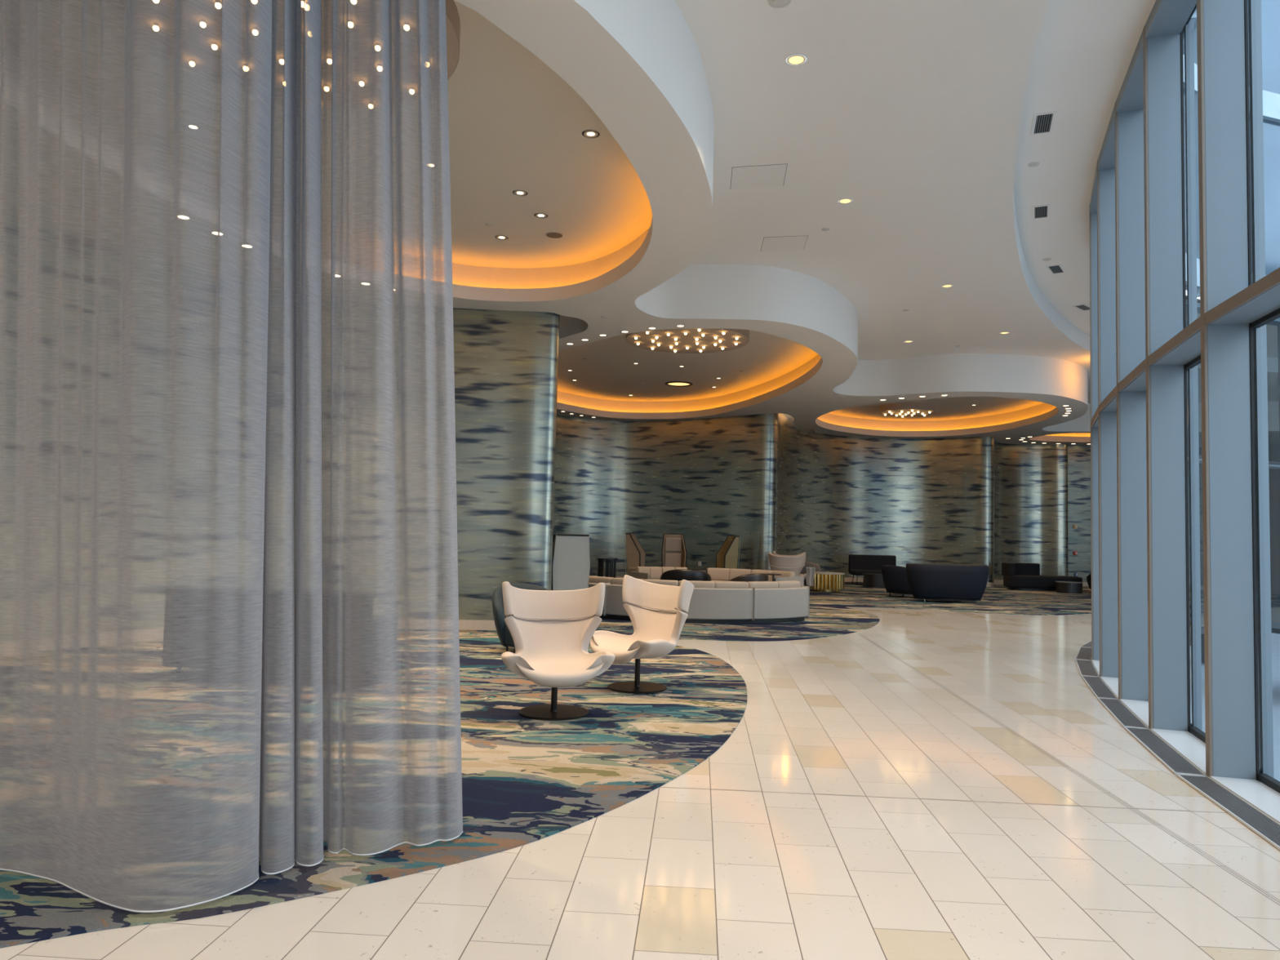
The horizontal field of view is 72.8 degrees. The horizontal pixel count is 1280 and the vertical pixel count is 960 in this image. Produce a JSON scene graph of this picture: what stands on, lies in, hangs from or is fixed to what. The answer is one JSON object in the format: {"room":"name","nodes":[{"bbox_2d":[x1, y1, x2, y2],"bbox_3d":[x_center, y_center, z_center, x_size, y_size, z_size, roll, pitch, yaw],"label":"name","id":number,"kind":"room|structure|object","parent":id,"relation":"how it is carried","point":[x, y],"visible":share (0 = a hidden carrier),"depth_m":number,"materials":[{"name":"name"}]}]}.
{"room":"hotel lobby","nodes":[
{"label":"hotel lobby","id":0,"kind":"room"},
{"bbox_2d":[6,231,444,628],"bbox_3d":[-7.504,-1.130,3.143,3.043,5.060,21.412,0,-3,17],"label":"wall","id":1,"kind":"structure","parent":0,"point":[180,554],"depth_m":11.54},
{"bbox_2d":[155,619,423,639],"bbox_3d":[-7.564,1.458,2.993,3.050,0.155,21.412,0,-3,17],"label":"baseboard","id":2,"kind":"structure","parent":1,"relation":"attached to","point":[414,620],"depth_m":12.73,"materials":[{"name":"stone"}]},
{"bbox_2d":[573,0,1279,431],"bbox_3d":[5.128,-2.681,15.500,34.258,0.860,7.572,4,-4,-42],"label":"ceiling bulkhead","id":3,"kind":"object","parent":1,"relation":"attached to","point":[656,34],"depth_m":13.39,"materials":[{"name":"paint"}]},
{"bbox_2d":[438,307,559,620],"bbox_3d":[-2.142,-0.332,14.730,1.700,5.060,3.620,1,-3,0],"label":"wall","id":4,"kind":"structure","parent":0,"point":[506,362],"depth_m":13.02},
{"bbox_2d":[438,619,496,630],"bbox_3d":[-2.201,2.256,14.578,1.712,0.155,3.637,1,-3,0],"label":"baseboard","id":5,"kind":"structure","parent":4,"relation":"attached to","point":[464,624],"depth_m":12.83,"materials":[{"name":"stone"}]},
{"bbox_2d":[447,0,653,301],"bbox_3d":[-2.438,-3.097,8.828,5.562,0.550,7.978,1,-3,0],"label":"ceiling","id":6,"kind":"structure","parent":0,"point":[515,124],"depth_m":9.67,"materials":[{"name":"paint"}]},
{"bbox_2d":[445,0,460,79],"bbox_3d":[-2.553,-3.394,6.401,2.397,0.241,2.397,3,-3,-20],"label":"disc","id":7,"kind":"object","parent":6,"relation":"hanging from","point":[452,21],"visible":0.02,"depth_m":6.48,"materials":[{"name":"paint"}]},
{"bbox_2d":[484,222,493,226],"bbox_3d":[-1.913,-3.225,10.992,0.110,0.022,0.110,1,-3,0],"label":"cap","id":8,"kind":"object","parent":6,"relation":"attached to","point":[488,224],"visible":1,"depth_m":10.97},
{"bbox_2d":[495,235,507,239],"bbox_3d":[-1.827,-3.203,11.465,0.172,0.006,0.172,1,-3,0],"label":"recessed light","id":9,"kind":"object","parent":6,"relation":"in","point":[500,237],"visible":1,"depth_m":11.47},
{"bbox_2d":[512,189,528,195],"bbox_3d":[-1.369,-3.280,9.919,0.172,0.006,0.172,1,-3,0],"label":"recessed light","id":10,"kind":"object","parent":6,"relation":"in","point":[518,192],"visible":1,"depth_m":9.92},
{"bbox_2d":[533,213,547,217],"bbox_3d":[-1.211,-3.236,10.620,0.172,0.006,0.172,1,-3,0],"label":"recessed light","id":11,"kind":"object","parent":6,"relation":"in","point":[538,215],"visible":1,"depth_m":10.62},
{"bbox_2d":[545,231,563,238],"bbox_3d":[-1.117,-3.192,11.322,0.230,0.010,0.230,1,-3,0],"label":"ceiling speaker","id":12,"kind":"object","parent":6,"relation":"attached to","point":[551,234],"visible":1,"depth_m":11.31},
{"bbox_2d":[582,129,599,137],"bbox_3d":[-0.476,-3.345,8.392,0.172,0.006,0.172,1,-3,0],"label":"recessed light","id":13,"kind":"object","parent":6,"relation":"in","point":[593,133],"visible":1,"depth_m":8.39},
{"bbox_2d":[0,606,1279,959],"bbox_3d":[5.443,2.334,11.265,29.600,0.001,38.256,1,-3,0],"label":"floor","id":14,"kind":"structure","parent":0,"point":[915,784],"depth_m":4.20,"materials":[{"name":"tile"}]},
{"bbox_2d":[0,582,1279,948],"bbox_3d":[2.611,2.664,18.343,40.503,0.010,16.605,4,-4,-42],"label":"carpet","id":15,"kind":"object","parent":14,"relation":"on","point":[525,780],"visible":0.23,"depth_m":6.13,"materials":[{"name":"carpet"}]},
{"bbox_2d":[172,585,375,681],"bbox_3d":[-3.488,1.492,8.529,1.980,0.900,0.890,1,-3,2],"label":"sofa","id":16,"kind":"object","parent":15,"relation":"on","point":[180,647],"visible":0.15,"depth_m":8.11,"materials":[{"name":"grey fabric"}]},
{"bbox_2d":[492,583,548,653],"bbox_3d":[-1.428,1.709,10.721,0.839,0.820,0.724,3,-4,-25],"label":"tub chair","id":17,"kind":"object","parent":15,"relation":"on","point":[504,636],"visible":0.37,"depth_m":10.46,"materials":[{"name":"teal fabric"}]},
{"bbox_2d":[501,581,615,720],"bbox_3d":[-0.715,1.405,7.290,0.928,1.070,0.911,2,-3,-13],"label":"lounge chair","id":18,"kind":"object","parent":15,"relation":"on","point":[552,632],"visible":1,"depth_m":7.46,"materials":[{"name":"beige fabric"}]},
{"bbox_2d":[551,533,590,590],"bbox_3d":[-1.123,1.568,13.603,0.681,1.446,0.720,2,-3,-12],"label":"chair","id":19,"kind":"object","parent":15,"relation":"on","point":[571,559],"visible":0.47,"depth_m":13.33,"materials":[{"name":"grey fabric"}]},
{"bbox_2d":[596,557,617,577],"bbox_3d":[-0.840,2.374,21.899,0.540,0.800,0.540,1,-3,0],"label":"table","id":20,"kind":"object","parent":15,"relation":"on","point":[612,561],"visible":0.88,"depth_m":21.81,"materials":[{"name":"black wood"}]},
{"bbox_2d":[624,533,645,571],"bbox_3d":[-0.010,2.084,22.134,0.720,1.446,0.681,1,-3,12],"label":"chair","id":21,"kind":"object","parent":15,"relation":"on","point":[635,553],"visible":0.55,"depth_m":21.91,"materials":[{"name":"brown wood"}]},
{"bbox_2d":[590,574,693,693],"bbox_3d":[0.017,1.493,8.507,0.911,1.070,0.928,4,-4,-43],"label":"lounge chair","id":22,"kind":"object","parent":15,"relation":"on","point":[657,613],"visible":0.94,"depth_m":8.62,"materials":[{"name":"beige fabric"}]},
{"bbox_2d":[627,566,687,579],"bbox_3d":[0.508,2.337,19.769,1.411,0.696,1.025,2,-3,-15],"label":"curved sofa","id":23,"kind":"object","parent":15,"relation":"on","point":[640,572],"visible":0.2,"depth_m":19.87,"materials":[{"name":"beige fabric"}]},
{"bbox_2d":[635,566,649,573],"bbox_3d":[0.065,2.131,19.884,0.306,0.293,0.201,3,-4,-23],"label":"cushion","id":24,"kind":"object","parent":23,"relation":"on","point":[638,569],"depth_m":19.82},
{"bbox_2d":[648,566,662,579],"bbox_3d":[0.342,2.143,19.984,0.332,0.293,0.263,1,-3,0],"label":"cushion","id":25,"kind":"object","parent":23,"relation":"on","point":[655,572],"depth_m":19.90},
{"bbox_2d":[662,566,675,573],"bbox_3d":[0.645,2.155,20.060,0.306,0.293,0.201,2,-3,-11],"label":"cushion","id":26,"kind":"object","parent":23,"relation":"on","point":[664,569],"depth_m":19.99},
{"bbox_2d":[674,567,687,569],"bbox_3d":[0.940,2.165,20.101,0.306,0.293,0.201,2,-3,-5],"label":"cushion","id":27,"kind":"object","parent":23,"relation":"on","point":[675,568],"depth_m":20.05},
{"bbox_2d":[661,533,687,567],"bbox_3d":[0.891,2.151,22.895,0.681,1.446,0.720,2,-3,-4],"label":"chair","id":28,"kind":"object","parent":15,"relation":"on","point":[673,552],"visible":0.51,"depth_m":23.11,"materials":[{"name":"beige fabric"}]},
{"bbox_2d":[659,568,711,586],"bbox_3d":[0.943,2.212,17.939,1.069,0.760,0.940,1,-3,2],"label":"tub chair","id":29,"kind":"object","parent":15,"relation":"on","point":[678,575],"visible":0.2,"depth_m":17.54,"materials":[{"name":"black leather"}]},
{"bbox_2d":[588,575,809,623],"bbox_3d":[0.747,2.093,15.407,4.519,0.696,1.861,1,-3,0],"label":"curved sofa","id":30,"kind":"object","parent":15,"relation":"on","point":[711,602],"visible":0.54,"depth_m":14.74,"materials":[{"name":"white leather"}]},
{"bbox_2d":[588,575,613,583],"bbox_3d":[-0.712,1.850,15.323,0.612,0.293,0.210,-1,-4,39],"label":"cushion","id":31,"kind":"object","parent":30,"relation":"on","point":[593,580],"depth_m":15.19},
{"bbox_2d":[610,577,643,585],"bbox_3d":[-0.202,1.844,15.001,0.612,0.293,0.210,0,-4,25],"label":"cushion","id":32,"kind":"object","parent":30,"relation":"on","point":[614,581],"depth_m":14.99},
{"bbox_2d":[643,579,678,586],"bbox_3d":[0.359,1.847,14.810,0.612,0.293,0.210,1,-3,12],"label":"cushion","id":33,"kind":"object","parent":30,"relation":"on","point":[666,582],"depth_m":14.71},
{"bbox_2d":[679,580,715,588],"bbox_3d":[0.961,1.859,14.755,0.612,0.293,0.216,1,-3,0],"label":"cushion","id":34,"kind":"object","parent":30,"relation":"on","point":[708,584],"depth_m":14.67,"materials":[{"name":"fabric"}]},
{"bbox_2d":[714,581,748,588],"bbox_3d":[1.547,1.878,14.833,0.612,0.293,0.210,2,-3,-14],"label":"cushion","id":35,"kind":"object","parent":30,"relation":"on","point":[717,584],"depth_m":14.74,"materials":[{"name":"fabric"}]},
{"bbox_2d":[747,581,777,588],"bbox_3d":[2.108,1.905,15.051,0.612,0.293,0.210,3,-4,-28],"label":"cushion","id":36,"kind":"object","parent":30,"relation":"on","point":[757,584],"depth_m":14.96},
{"bbox_2d":[775,580,800,588],"bbox_3d":[2.596,1.936,15.388,0.612,0.293,0.210,4,-4,-41],"label":"cushion","id":37,"kind":"object","parent":30,"relation":"on","point":[793,584],"depth_m":15.25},
{"bbox_2d":[706,535,740,570],"bbox_3d":[2.125,2.138,22.136,0.720,1.446,0.681,2,-3,-14],"label":"chair","id":38,"kind":"object","parent":15,"relation":"on","point":[726,557],"visible":0.49,"depth_m":21.96,"materials":[{"name":"fabric"}]},
{"bbox_2d":[728,573,768,582],"bbox_3d":[2.200,2.269,17.951,0.989,0.710,0.865,4,-4,-35],"label":"tub chair","id":39,"kind":"object","parent":15,"relation":"on","point":[748,577],"visible":0.21,"depth_m":17.57,"materials":[{"name":"brown leather"}]},
{"bbox_2d":[706,567,804,587],"bbox_3d":[2.461,2.376,19.596,2.326,0.696,1.120,0,-4,28],"label":"curved sofa","id":40,"kind":"object","parent":15,"relation":"on","point":[716,574],"visible":0.33,"depth_m":19.86,"materials":[{"name":"beige fabric"}]},
{"bbox_2d":[706,567,729,581],"bbox_3d":[1.827,2.189,20.139,0.539,0.293,0.286,1,-3,0],"label":"cushion","id":41,"kind":"object","parent":40,"relation":"on","point":[716,574],"depth_m":20.06,"materials":[{"name":"fabric"}]},
{"bbox_2d":[728,568,751,580],"bbox_3d":[2.317,2.193,19.993,0.531,0.293,0.206,0,-4,22],"label":"cushion","id":42,"kind":"object","parent":40,"relation":"on","point":[733,573],"depth_m":19.94,"materials":[{"name":"fabric"}]},
{"bbox_2d":[751,569,772,581],"bbox_3d":[2.788,2.191,19.754,0.531,0.293,0.206,-1,-4,32],"label":"cushion","id":43,"kind":"object","parent":40,"relation":"on","point":[753,571],"depth_m":19.67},
{"bbox_2d":[771,570,795,581],"bbox_3d":[3.202,2.184,19.443,0.531,0.293,0.206,-2,-4,42],"label":"cushion","id":44,"kind":"object","parent":40,"relation":"on","point":[784,574],"depth_m":19.34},
{"bbox_2d":[766,573,781,581],"bbox_3d":[2.862,2.350,18.650,0.340,0.660,0.340,1,-3,0],"label":"side table","id":45,"kind":"object","parent":15,"relation":"on","point":[772,575],"visible":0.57,"depth_m":18.57,"materials":[{"name":"black wood"}]},
{"bbox_2d":[768,551,804,577],"bbox_3d":[3.655,2.343,21.763,0.928,1.070,0.911,1,-3,8],"label":"lounge chair","id":46,"kind":"object","parent":15,"relation":"on","point":[787,563],"visible":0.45,"depth_m":21.41,"materials":[{"name":"beige fabric"}]},
{"bbox_2d":[773,551,806,579],"bbox_3d":[3.968,2.408,22.767,0.928,1.070,0.911,0,-4,30],"label":"lounge chair","id":47,"kind":"object","parent":15,"relation":"on","point":[774,552],"visible":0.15,"depth_m":22.44,"materials":[{"name":"beige fabric"}]},
{"bbox_2d":[800,561,821,585],"bbox_3d":[4.673,2.697,24.785,0.949,0.760,0.827,0,-3,20],"label":"tub chair","id":48,"kind":"object","parent":15,"relation":"on","point":[807,564],"visible":0.18,"depth_m":24.42,"materials":[{"name":"beige fabric"}]},
{"bbox_2d":[805,567,815,586],"bbox_3d":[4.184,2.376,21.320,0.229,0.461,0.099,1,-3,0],"label":"side table","id":49,"kind":"object","parent":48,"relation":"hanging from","point":[810,571],"visible":0.99,"depth_m":21.31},
{"bbox_2d":[809,571,844,591],"bbox_3d":[5.062,2.768,23.588,0.970,0.500,0.970,1,-3,0],"label":"table","id":50,"kind":"object","parent":15,"relation":"on","point":[824,581],"visible":0.84,"depth_m":23.21,"materials":[{"name":"gold metal"}]},
{"bbox_2d":[848,554,896,584],"bbox_3d":[7.382,2.829,27.294,1.500,0.922,0.740,1,-3,0],"label":"settee","id":51,"kind":"object","parent":15,"relation":"on","point":[858,564],"visible":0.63,"depth_m":27.53,"materials":[{"name":"fabric"}]},
{"bbox_2d":[862,573,884,587],"bbox_3d":[7.077,3.019,26.080,0.760,0.385,0.760,1,-3,0],"label":"table","id":52,"kind":"object","parent":15,"relation":"on","point":[869,580],"visible":0.81,"depth_m":25.76,"materials":[{"name":"brown wood"}]},
{"bbox_2d":[881,564,911,597],"bbox_3d":[6.661,2.574,22.116,0.940,0.800,1.070,3,-4,-30],"label":"tub chair","id":53,"kind":"object","parent":15,"relation":"on","point":[895,577],"visible":0.79,"depth_m":21.77,"materials":[{"name":"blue fabric"}]},
{"bbox_2d":[906,563,989,603],"bbox_3d":[7.358,2.461,20.717,1.930,0.900,0.877,1,-3,2],"label":"loveseat","id":54,"kind":"object","parent":15,"relation":"on","point":[968,583],"visible":1,"depth_m":20.39,"materials":[{"name":"blue fabric"}]},
{"bbox_2d":[1001,562,1082,591],"bbox_3d":[12.379,2.979,26.691,2.300,0.800,0.950,1,-3,0],"label":"sofa","id":55,"kind":"object","parent":15,"relation":"on","point":[1016,575],"visible":0.89,"depth_m":26.33,"materials":[{"name":"fabric"}]},
{"bbox_2d":[1055,581,1083,593],"bbox_3d":[12.645,3.162,25.579,0.740,0.320,0.740,1,-3,0],"label":"round coffee table","id":56,"kind":"object","parent":15,"relation":"on","point":[1065,587],"visible":1,"depth_m":25.30,"materials":[{"name":"black wood"}]},
{"bbox_2d":[1086,573,1091,589],"bbox_3d":[13.802,2.979,25.731,1.028,0.760,0.902,3,-3,-20],"label":"tub chair","id":57,"kind":"object","parent":15,"relation":"on","point":[1089,576],"visible":0.09,"depth_m":25.70,"materials":[{"name":"fabric"}]},
{"bbox_2d":[1075,646,1091,660],"bbox_3d":[6.109,2.379,11.899,0.187,0.015,1.501,0,-4,29],"label":"floor vent","id":58,"kind":"object","parent":14,"relation":"in","point":[1084,653],"visible":0.83,"depth_m":11.85,"materials":[{"name":"metal"}]},
{"bbox_2d":[1081,640,1091,647],"bbox_3d":[6.923,2.473,13.181,0.187,0.015,1.500,-1,-4,36],"label":"floor vent","id":59,"kind":"object","parent":14,"relation":"in","point":[1088,644],"visible":0.27,"depth_m":12.81,"materials":[{"name":"metal"}]},
{"bbox_2d":[1075,658,1099,676],"bbox_3d":[5.433,2.285,10.559,0.187,0.015,1.469,0,-4,24],"label":"floor vent","id":60,"kind":"object","parent":14,"relation":"in","point":[1086,667],"visible":1,"depth_m":10.51,"materials":[{"name":"metal"}]},
{"bbox_2d":[1081,675,1118,698],"bbox_3d":[4.858,2.193,9.197,0.187,0.015,1.461,0,-4,21],"label":"floor vent","id":61,"kind":"object","parent":14,"relation":"in","point":[1097,686],"visible":1,"depth_m":9.13,"materials":[{"name":"metal"}]},
{"bbox_2d":[1097,697,1149,728],"bbox_3d":[4.354,2.104,7.856,0.187,0.015,1.380,0,-3,20],"label":"floor vent","id":62,"kind":"object","parent":14,"relation":"in","point":[1120,712],"visible":1,"depth_m":7.79,"materials":[{"name":"metal"}]},
{"bbox_2d":[1124,726,1207,776],"bbox_3d":[3.895,2.014,6.490,0.187,0.015,1.478,0,-3,18],"label":"floor vent","id":63,"kind":"object","parent":14,"relation":"in","point":[1168,756],"visible":1,"depth_m":6.38,"materials":[{"name":"metal"}]},
{"bbox_2d":[1176,773,1279,850],"bbox_3d":[3.500,1.921,5.050,0.187,0.015,1.477,1,-3,13],"label":"floor vent","id":64,"kind":"object","parent":14,"relation":"in","point":[1257,821],"visible":1,"depth_m":5.08,"materials":[{"name":"metal"}]},
{"bbox_2d":[552,413,778,576],"bbox_3d":[-1.458,0.111,22.158,5.351,5.060,10.378,-2,-4,43],"label":"wall","id":65,"kind":"structure","parent":0,"point":[707,481],"depth_m":25.40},
{"bbox_2d":[844,577,1003,586],"bbox_3d":[8.667,3.291,27.908,12.018,0.155,2.728,3,-4,-25],"label":"baseboard","id":66,"kind":"structure","parent":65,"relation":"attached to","point":[846,579],"depth_m":28.64,"materials":[{"name":"stone"}]},
{"bbox_2d":[84,0,1279,447],"bbox_3d":[5.580,-2.131,17.383,29.550,0.001,26.350,1,-3,0],"label":"ceiling","id":67,"kind":"structure","parent":0,"point":[665,157],"depth_m":9.19,"materials":[{"name":"paint"}]},
{"bbox_2d":[556,315,822,418],"bbox_3d":[0.318,-2.466,19.520,6.947,0.650,12.578,1,-3,0],"label":"ceiling","id":68,"kind":"structure","parent":0,"point":[772,366],"depth_m":21.21,"materials":[{"name":"paint"}]},
{"bbox_2d":[664,381,692,386],"bbox_3d":[1.006,-2.486,22.534,0.720,0.030,0.720,1,-3,0],"label":"recessed light","id":69,"kind":"object","parent":68,"relation":"in","point":[676,384],"visible":1,"depth_m":22.53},
{"bbox_2d":[626,328,749,353],"bbox_3d":[0.907,-2.723,16.567,2.337,0.246,2.337,3,-4,-25],"label":"chandelier","id":70,"kind":"object","parent":68,"relation":"hanging from","point":[686,340],"visible":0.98,"depth_m":16.48,"materials":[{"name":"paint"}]},
{"bbox_2d":[776,413,994,582],"bbox_3d":[7.106,0.620,27.317,8.444,5.060,2.718,3,-4,-25],"label":"wall","id":71,"kind":"structure","parent":0,"point":[929,500],"depth_m":28.46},
{"bbox_2d":[815,396,1058,436],"bbox_3d":[8.039,-1.951,24.264,6.499,0.550,8.851,1,-3,0],"label":"ceiling","id":72,"kind":"structure","parent":0,"point":[953,416],"depth_m":27.00,"materials":[{"name":"paint"}]},
{"bbox_2d":[879,402,936,417],"bbox_3d":[7.863,-2.035,25.500,1.598,0.250,1.598,2,-3,-14],"label":"chandelier","id":73,"kind":"object","parent":72,"relation":"hanging from","point":[900,409],"visible":1,"depth_m":25.02,"materials":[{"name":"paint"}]},
{"bbox_2d":[675,0,1278,403],"bbox_3d":[5.609,-3.275,12.262,29.550,0.001,36.707,1,-3,0],"label":"ceiling","id":74,"kind":"structure","parent":0,"point":[908,111],"depth_m":9.39,"materials":[{"name":"paint"}]},
{"bbox_2d":[0,0,462,912],"bbox_3d":[-2.283,-1.135,3.859,3.123,5.628,0.872,2,-3,-10],"label":"sheer curtain","id":75,"kind":"object","parent":74,"relation":"hanging from","point":[304,144],"visible":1,"depth_m":3.75,"materials":[{"name":"fabric"}]},
{"bbox_2d":[730,164,787,189],"bbox_3d":[1.364,-3.506,10.049,0.626,0.004,0.705,1,-3,5],"label":"access panel","id":76,"kind":"object","parent":74,"relation":"attached to","point":[764,175],"visible":1,"depth_m":10.02,"materials":[{"name":"paint"}]},
{"bbox_2d":[768,0,791,8],"bbox_3d":[1.078,-3.696,6.710,0.176,0.022,0.176,1,-3,0],"label":"cap","id":77,"kind":"object","parent":74,"relation":"attached to","point":[774,3],"visible":1,"depth_m":6.72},
{"bbox_2d":[760,235,808,252],"bbox_3d":[2.044,-3.357,12.349,0.618,0.004,0.695,1,-3,5],"label":"access panel","id":78,"kind":"object","parent":74,"relation":"attached to","point":[789,242],"visible":1,"depth_m":12.32,"materials":[{"name":"paint"}]},
{"bbox_2d":[785,53,807,66],"bbox_3d":[1.357,-3.649,7.540,0.188,0.006,0.188,1,-3,0],"label":"recessed light","id":79,"kind":"object","parent":74,"relation":"in","point":[796,60],"visible":1,"depth_m":7.54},
{"bbox_2d":[837,197,853,204],"bbox_3d":[2.532,-3.438,10.700,0.188,0.006,0.188,1,-3,0],"label":"recessed light","id":80,"kind":"object","parent":74,"relation":"in","point":[842,201],"visible":1,"depth_m":10.70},
{"bbox_2d":[941,284,953,288],"bbox_3d":[5.030,-3.175,14.210,0.188,0.006,0.188,1,-3,0],"label":"recessed light","id":81,"kind":"object","parent":74,"relation":"in","point":[945,286],"visible":1,"depth_m":14.20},
{"bbox_2d":[994,442,1067,580],"bbox_3d":[12.820,0.874,29.250,3.554,5.060,1.009,3,-4,-24],"label":"wall","id":82,"kind":"structure","parent":0,"point":[1031,481],"depth_m":29.68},
{"bbox_2d":[1029,432,1090,442],"bbox_3d":[14.917,-1.594,27.492,5.031,0.550,3.043,1,-3,0],"label":"ceiling","id":83,"kind":"structure","parent":0,"point":[1072,437],"depth_m":28.79,"materials":[{"name":"paint"}]},
{"bbox_2d":[1067,444,1203,585],"bbox_3d":[17.444,0.995,29.351,5.712,5.060,0.071,1,-3,6],"label":"wall","id":84,"kind":"structure","parent":0,"point":[1078,456],"depth_m":29.57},
{"bbox_2d":[1082,582,1203,590],"bbox_3d":[17.379,3.583,29.197,5.712,0.155,0.083,1,-3,6],"label":"baseboard","id":85,"kind":"structure","parent":84,"relation":"attached to","point":[1084,584],"depth_m":29.42,"materials":[{"name":"stone"}]},
{"bbox_2d":[1013,0,1278,358],"bbox_3d":[5.625,-3.933,6.716,29.550,0.001,28.456,1,-3,0],"label":"ceiling","id":86,"kind":"structure","parent":0,"point":[1084,50],"depth_m":9.51,"materials":[{"name":"paint"}]},
{"bbox_2d":[1027,161,1039,167],"bbox_3d":[4.676,-3.740,10.313,0.132,0.022,0.132,1,-3,0],"label":"cap","id":87,"kind":"object","parent":86,"relation":"attached to","point":[1031,164],"visible":1,"depth_m":10.29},
{"bbox_2d":[1031,204,1049,219],"bbox_3d":[5.452,-3.641,11.800,0.215,0.010,0.500,0,-4,25],"label":"ceiling vent","id":88,"kind":"object","parent":86,"relation":"in","point":[1042,211],"visible":1,"depth_m":11.79,"materials":[{"name":"metal"}]},
{"bbox_2d":[1031,111,1056,135],"bbox_3d":[4.317,-3.813,9.290,0.215,0.010,0.500,0,-4,21],"label":"ceiling vent","id":89,"kind":"object","parent":86,"relation":"in","point":[1043,122],"visible":1,"depth_m":9.28,"materials":[{"name":"metal"}]},
{"bbox_2d":[1045,264,1066,274],"bbox_3d":[6.844,-3.465,14.278,0.215,0.010,0.500,-1,-4,35],"label":"ceiling vent","id":90,"kind":"object","parent":86,"relation":"in","point":[1056,268],"visible":1,"depth_m":14.27,"materials":[{"name":"metal"}]},
{"bbox_2d":[1072,303,1089,311],"bbox_3d":[8.473,-3.293,16.570,0.500,0.010,0.215,4,-4,-41],"label":"ceiling vent","id":91,"kind":"object","parent":86,"relation":"in","point":[1083,307],"visible":0.86,"depth_m":16.55,"materials":[{"name":"metal"}]},
{"bbox_2d":[1182,0,1279,290],"bbox_3d":[10.689,-12.460,13.517,20.782,17.950,4.878,4,-4,-39],"label":"wall","id":92,"kind":"structure","parent":0,"point":[1270,9],"depth_m":16.77,"materials":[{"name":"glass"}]},
{"bbox_2d":[1089,212,1099,660],"bbox_3d":[6.399,-0.611,11.925,0.371,6.002,1.529,0,-4,27],"label":"window","id":93,"kind":"structure","parent":92,"relation":"in","point":[1093,216],"depth_m":11.30,"materials":[{"name":"grey metal"}]},
{"bbox_2d":[1089,160,1118,677],"bbox_3d":[5.744,-0.703,10.599,0.370,6.002,1.502,0,-4,23],"label":"window","id":94,"kind":"structure","parent":92,"relation":"in","point":[1102,202],"depth_m":9.96,"materials":[{"name":"grey metal"}]},
{"bbox_2d":[1097,102,1148,701],"bbox_3d":[5.177,-0.795,9.249,0.370,6.002,1.499,0,-4,21],"label":"window","id":95,"kind":"structure","parent":92,"relation":"in","point":[1122,149],"depth_m":8.58,"materials":[{"name":"grey metal"}]},
{"bbox_2d":[1115,18,1202,732],"bbox_3d":[4.673,-0.884,7.918,0.370,6.002,1.419,0,-3,19],"label":"window","id":96,"kind":"structure","parent":92,"relation":"in","point":[1153,82],"depth_m":7.26,"materials":[{"name":"grey metal"}]},
{"bbox_2d":[1186,298,1204,627],"bbox_3d":[10.504,-0.273,16.030,1.512,6.002,0.372,3,-4,-28],"label":"window","id":97,"kind":"structure","parent":92,"relation":"in","point":[1197,300],"depth_m":15.65,"materials":[{"name":"clear glass"}]},
{"bbox_2d":[1145,0,1273,783],"bbox_3d":[4.211,-0.973,6.565,0.370,6.002,1.511,0,-3,16],"label":"window","id":98,"kind":"structure","parent":92,"relation":"in","point":[1234,655],"depth_m":5.84,"materials":[{"name":"grey metal"}]},
{"bbox_2d":[1182,8,1279,297],"bbox_3d":[10.658,-12.436,13.507,20.950,18.000,5.108,4,-4,-39],"label":"trim","id":99,"kind":"structure","parent":92,"relation":"attached to","point":[1271,100],"depth_m":15.78,"materials":[{"name":"concrete"}]},
{"bbox_2d":[1204,267,1279,823],"bbox_3d":[3.828,-1.064,5.141,0.370,6.002,1.510,1,-3,12],"label":"window","id":100,"kind":"structure","parent":92,"relation":"in","point":[1258,304],"depth_m":5.43,"materials":[{"name":"grey metal"}]},
{"bbox_2d":[1254,317,1279,469],"bbox_3d":[11.868,-0.207,16.590,1.509,6.002,0.372,3,-3,-20],"label":"window","id":101,"kind":"structure","parent":92,"relation":"in","point":[1272,464],"depth_m":16.55,"materials":[{"name":"clear glass"}]},
{"bbox_2d":[1277,325,1279,450],"bbox_3d":[13.294,-0.149,16.987,1.515,6.002,0.371,2,-3,-14],"label":"window","id":102,"kind":"structure","parent":92,"relation":"in","point":[1278,326],"depth_m":17.07,"materials":[{"name":"grey glass"}]},
{"bbox_2d":[1254,443,1279,595],"bbox_3d":[20.346,0.399,23.445,0.100,6.200,11.400,1,-3,0],"label":"wall","id":103,"kind":"structure","parent":0,"point":[1273,449],"depth_m":27.72,"materials":[{"name":"paint"}]},
{"bbox_2d":[1013,187,1278,372],"bbox_3d":[5.532,-3.709,7.700,7.198,0.340,39.142,-1,-4,38],"label":"trim","id":104,"kind":"structure","parent":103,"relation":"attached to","point":[1077,336],"depth_m":16.47,"materials":[{"name":"paint"}]},
{"label":"outside","id":105,"kind":"structure","parent":0,"visible":0},
{"bbox_2d":[1189,632,1279,791],"bbox_3d":[9.973,1.195,-11.122,100.000,0.001,57.900,1,-3,0],"label":"ground","id":106,"kind":"structure","parent":105,"point":[1275,637],"depth_m":8.91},
{"bbox_2d":[1189,586,1204,663],"bbox_3d":[6.850,1.903,11.342,1.500,1.000,0.555,2,-3,-11],"label":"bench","id":107,"kind":"object","parent":106,"relation":"on","point":[1202,628],"visible":0.02,"depth_m":11.53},
{"bbox_2d":[1257,622,1279,634],"bbox_3d":[7.254,1.913,9.116,1.800,0.745,0.850,2,-3,-11],"label":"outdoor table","id":108,"kind":"object","parent":106,"relation":"on","point":[1275,626],"visible":0.02,"depth_m":8.89,"materials":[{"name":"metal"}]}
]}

